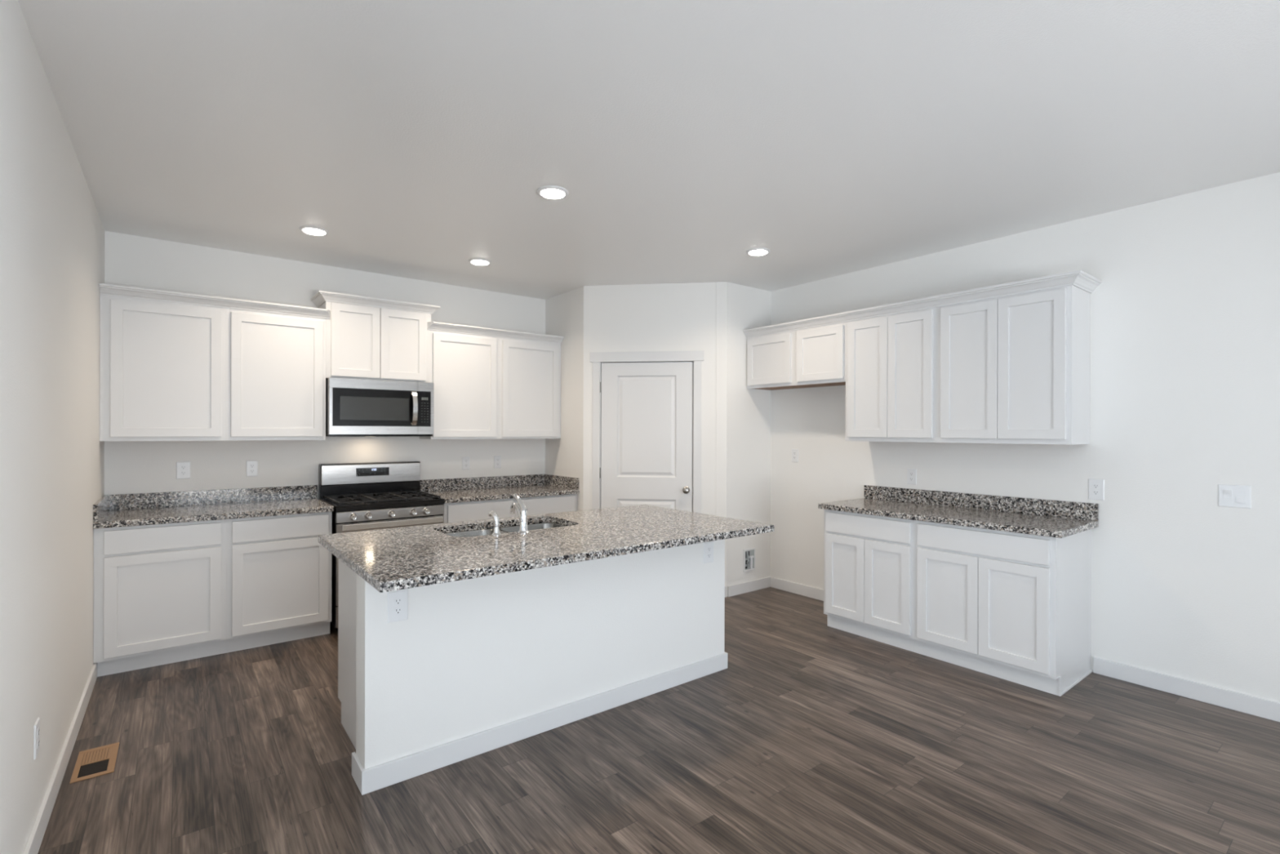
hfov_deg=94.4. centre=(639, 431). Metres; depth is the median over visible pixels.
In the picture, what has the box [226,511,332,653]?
base cabinet
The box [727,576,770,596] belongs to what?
baseboard
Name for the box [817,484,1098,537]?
countertop
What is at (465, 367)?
upper cabinet
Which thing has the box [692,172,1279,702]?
wall
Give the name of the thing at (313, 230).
recessed light
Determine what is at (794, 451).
wall outlet
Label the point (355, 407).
microwave
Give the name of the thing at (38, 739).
receptacle
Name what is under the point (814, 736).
floor
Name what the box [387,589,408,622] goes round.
wall outlet
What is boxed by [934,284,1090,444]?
upper cabinet
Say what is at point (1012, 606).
base cabinet
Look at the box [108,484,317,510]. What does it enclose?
backsplash
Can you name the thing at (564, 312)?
wall
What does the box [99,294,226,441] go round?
upper cabinet
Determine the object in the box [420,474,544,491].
backsplash
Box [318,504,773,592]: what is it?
island countertop
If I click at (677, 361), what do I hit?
door frame
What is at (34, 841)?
baseboard
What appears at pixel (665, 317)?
wall
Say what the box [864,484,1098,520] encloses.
backsplash
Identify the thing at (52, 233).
wall
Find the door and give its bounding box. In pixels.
[599,361,693,511]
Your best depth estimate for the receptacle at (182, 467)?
4.14 m
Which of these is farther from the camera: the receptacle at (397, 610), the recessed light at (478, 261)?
the recessed light at (478, 261)
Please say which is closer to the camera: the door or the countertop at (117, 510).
the countertop at (117, 510)
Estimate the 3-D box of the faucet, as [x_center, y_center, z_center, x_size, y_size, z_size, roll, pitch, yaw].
[-0.634,0.425,3.115,0.060,0.201,0.155,0,0,-38]
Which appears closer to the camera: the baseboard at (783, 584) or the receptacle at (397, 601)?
the receptacle at (397, 601)
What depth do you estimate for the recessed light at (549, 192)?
3.21 m
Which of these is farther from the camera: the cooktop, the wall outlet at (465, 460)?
the wall outlet at (465, 460)
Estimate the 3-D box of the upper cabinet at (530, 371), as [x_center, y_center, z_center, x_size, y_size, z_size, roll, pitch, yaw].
[-1.091,-0.392,5.570,0.626,0.917,0.326,0,0,-38]
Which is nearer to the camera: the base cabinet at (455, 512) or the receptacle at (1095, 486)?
the receptacle at (1095, 486)
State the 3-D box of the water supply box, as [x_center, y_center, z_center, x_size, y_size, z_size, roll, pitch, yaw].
[0.995,1.157,5.339,0.156,0.202,0.026,0,0,-38]
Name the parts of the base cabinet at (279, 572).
drawer, door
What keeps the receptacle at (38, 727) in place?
attached to the wall outlet at (37, 726)
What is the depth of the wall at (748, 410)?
5.32 m
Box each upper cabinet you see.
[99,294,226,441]
[226,307,325,440]
[310,290,440,382]
[418,329,499,439]
[498,337,560,439]
[746,321,845,390]
[845,307,934,442]
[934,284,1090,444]
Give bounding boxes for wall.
[0,0,105,853]
[104,231,545,498]
[545,286,583,511]
[582,281,727,586]
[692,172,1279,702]
[726,281,770,596]
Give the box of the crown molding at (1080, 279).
[742,270,1102,337]
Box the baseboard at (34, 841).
[22,662,97,853]
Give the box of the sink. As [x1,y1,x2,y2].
[444,522,565,537]
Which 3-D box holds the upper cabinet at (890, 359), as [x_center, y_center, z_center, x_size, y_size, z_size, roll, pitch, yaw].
[1.902,-0.385,4.363,0.344,0.917,0.678,0,0,-38]
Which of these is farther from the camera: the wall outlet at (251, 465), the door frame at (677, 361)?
the door frame at (677, 361)
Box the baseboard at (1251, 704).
[1093,656,1279,721]
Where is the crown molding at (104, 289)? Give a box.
[98,283,330,319]
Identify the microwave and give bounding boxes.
[325,377,434,436]
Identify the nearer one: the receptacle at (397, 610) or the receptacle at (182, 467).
the receptacle at (397, 610)
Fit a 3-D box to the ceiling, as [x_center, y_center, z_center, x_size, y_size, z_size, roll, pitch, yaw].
[1.117,-1.365,1.792,4.983,0.120,9.240,0,0,-38]
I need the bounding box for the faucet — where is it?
[510,493,528,533]
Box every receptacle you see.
[37,726,39,737]
[37,737,39,748]
[180,465,186,469]
[180,471,186,475]
[249,463,254,467]
[393,606,402,614]
[394,597,402,605]
[706,546,711,551]
[1092,483,1099,488]
[1092,489,1099,495]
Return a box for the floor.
[37,586,1279,853]
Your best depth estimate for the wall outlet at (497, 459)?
5.58 m
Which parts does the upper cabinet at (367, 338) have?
door, crown moulding, door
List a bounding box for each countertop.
[93,484,333,528]
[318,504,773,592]
[420,474,579,502]
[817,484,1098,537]
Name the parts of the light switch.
switch frame, switch frame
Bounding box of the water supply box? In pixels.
[743,547,755,572]
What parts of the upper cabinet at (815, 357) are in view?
door, panel, door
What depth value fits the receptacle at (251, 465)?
4.39 m
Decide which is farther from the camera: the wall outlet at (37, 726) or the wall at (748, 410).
the wall at (748, 410)
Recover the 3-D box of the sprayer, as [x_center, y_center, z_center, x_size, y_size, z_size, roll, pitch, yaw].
[-0.739,0.465,3.021,0.051,0.120,0.075,0,0,-38]
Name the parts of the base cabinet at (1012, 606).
door, drawer, door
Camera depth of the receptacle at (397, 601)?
2.43 m
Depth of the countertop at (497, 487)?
5.35 m
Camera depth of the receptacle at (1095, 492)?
3.56 m
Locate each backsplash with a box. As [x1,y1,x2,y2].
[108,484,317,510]
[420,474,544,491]
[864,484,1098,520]
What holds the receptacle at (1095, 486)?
attached to the wall outlet at (1095, 486)
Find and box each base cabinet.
[93,519,226,676]
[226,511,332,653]
[442,497,515,523]
[515,493,577,516]
[823,509,917,653]
[914,520,1092,696]
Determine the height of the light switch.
0.116 m
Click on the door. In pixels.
(646, 407)
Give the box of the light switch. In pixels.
[1217,484,1251,508]
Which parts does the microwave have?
door glass, vent plate, handle, control panel, frame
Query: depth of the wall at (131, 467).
4.52 m
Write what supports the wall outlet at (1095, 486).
attached to the wall at (1184, 349)
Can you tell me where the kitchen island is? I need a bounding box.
[337,528,727,795]
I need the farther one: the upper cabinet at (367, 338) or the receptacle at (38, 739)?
the upper cabinet at (367, 338)
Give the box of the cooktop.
[320,493,444,511]
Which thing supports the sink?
in the island countertop at (389, 559)
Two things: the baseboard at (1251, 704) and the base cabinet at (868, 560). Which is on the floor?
the base cabinet at (868, 560)
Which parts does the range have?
storage drawer, knob, burner, knob, oven door, control panel, knob, handle, knob, burner, knob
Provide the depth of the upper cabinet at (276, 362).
4.20 m
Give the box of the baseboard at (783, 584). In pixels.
[770,576,823,600]
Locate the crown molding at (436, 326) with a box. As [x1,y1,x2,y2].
[427,321,564,343]
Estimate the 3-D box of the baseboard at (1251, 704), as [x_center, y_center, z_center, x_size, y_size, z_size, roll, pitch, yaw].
[4.232,1.406,1.625,0.014,0.094,4.908,0,0,-38]
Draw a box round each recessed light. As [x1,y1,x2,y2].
[298,226,328,235]
[468,257,491,265]
[537,185,568,199]
[746,247,769,255]
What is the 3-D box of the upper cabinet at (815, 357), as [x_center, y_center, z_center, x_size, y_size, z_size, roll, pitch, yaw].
[1.389,-0.613,5.025,0.344,0.462,0.998,0,0,-38]
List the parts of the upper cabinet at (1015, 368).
door, door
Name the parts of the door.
knob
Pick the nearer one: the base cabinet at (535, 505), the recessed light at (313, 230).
the recessed light at (313, 230)
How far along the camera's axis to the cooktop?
4.47 m
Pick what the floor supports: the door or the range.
the range
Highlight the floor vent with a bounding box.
[69,742,119,782]
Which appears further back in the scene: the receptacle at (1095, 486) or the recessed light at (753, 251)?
the recessed light at (753, 251)
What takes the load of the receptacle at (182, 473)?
attached to the wall outlet at (183, 468)
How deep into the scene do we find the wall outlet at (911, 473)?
4.45 m
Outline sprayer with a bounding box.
[488,511,501,535]
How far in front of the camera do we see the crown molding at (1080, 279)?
3.91 m
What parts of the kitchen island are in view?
baseboard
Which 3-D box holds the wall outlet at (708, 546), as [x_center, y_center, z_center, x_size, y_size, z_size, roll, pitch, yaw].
[0.411,0.720,3.527,0.080,0.122,0.007,0,0,-38]
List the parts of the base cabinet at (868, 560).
door, drawer, door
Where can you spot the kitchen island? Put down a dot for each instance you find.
(476, 666)
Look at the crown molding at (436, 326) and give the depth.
5.19 m
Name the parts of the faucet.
spout, lever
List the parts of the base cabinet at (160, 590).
drawer, door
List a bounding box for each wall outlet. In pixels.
[34,717,39,759]
[176,461,191,479]
[246,460,257,476]
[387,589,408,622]
[462,456,470,469]
[493,455,501,468]
[703,541,713,563]
[791,448,798,462]
[906,468,916,484]
[1088,478,1104,500]
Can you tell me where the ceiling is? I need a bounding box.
[17,0,1279,299]
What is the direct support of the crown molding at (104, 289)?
attached to the upper cabinet at (162, 364)
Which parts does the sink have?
bowl, bowl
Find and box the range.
[318,461,444,628]
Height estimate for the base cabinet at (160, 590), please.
0.876 m
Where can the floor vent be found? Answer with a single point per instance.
(99, 761)
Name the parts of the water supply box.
plate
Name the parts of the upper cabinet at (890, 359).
door, door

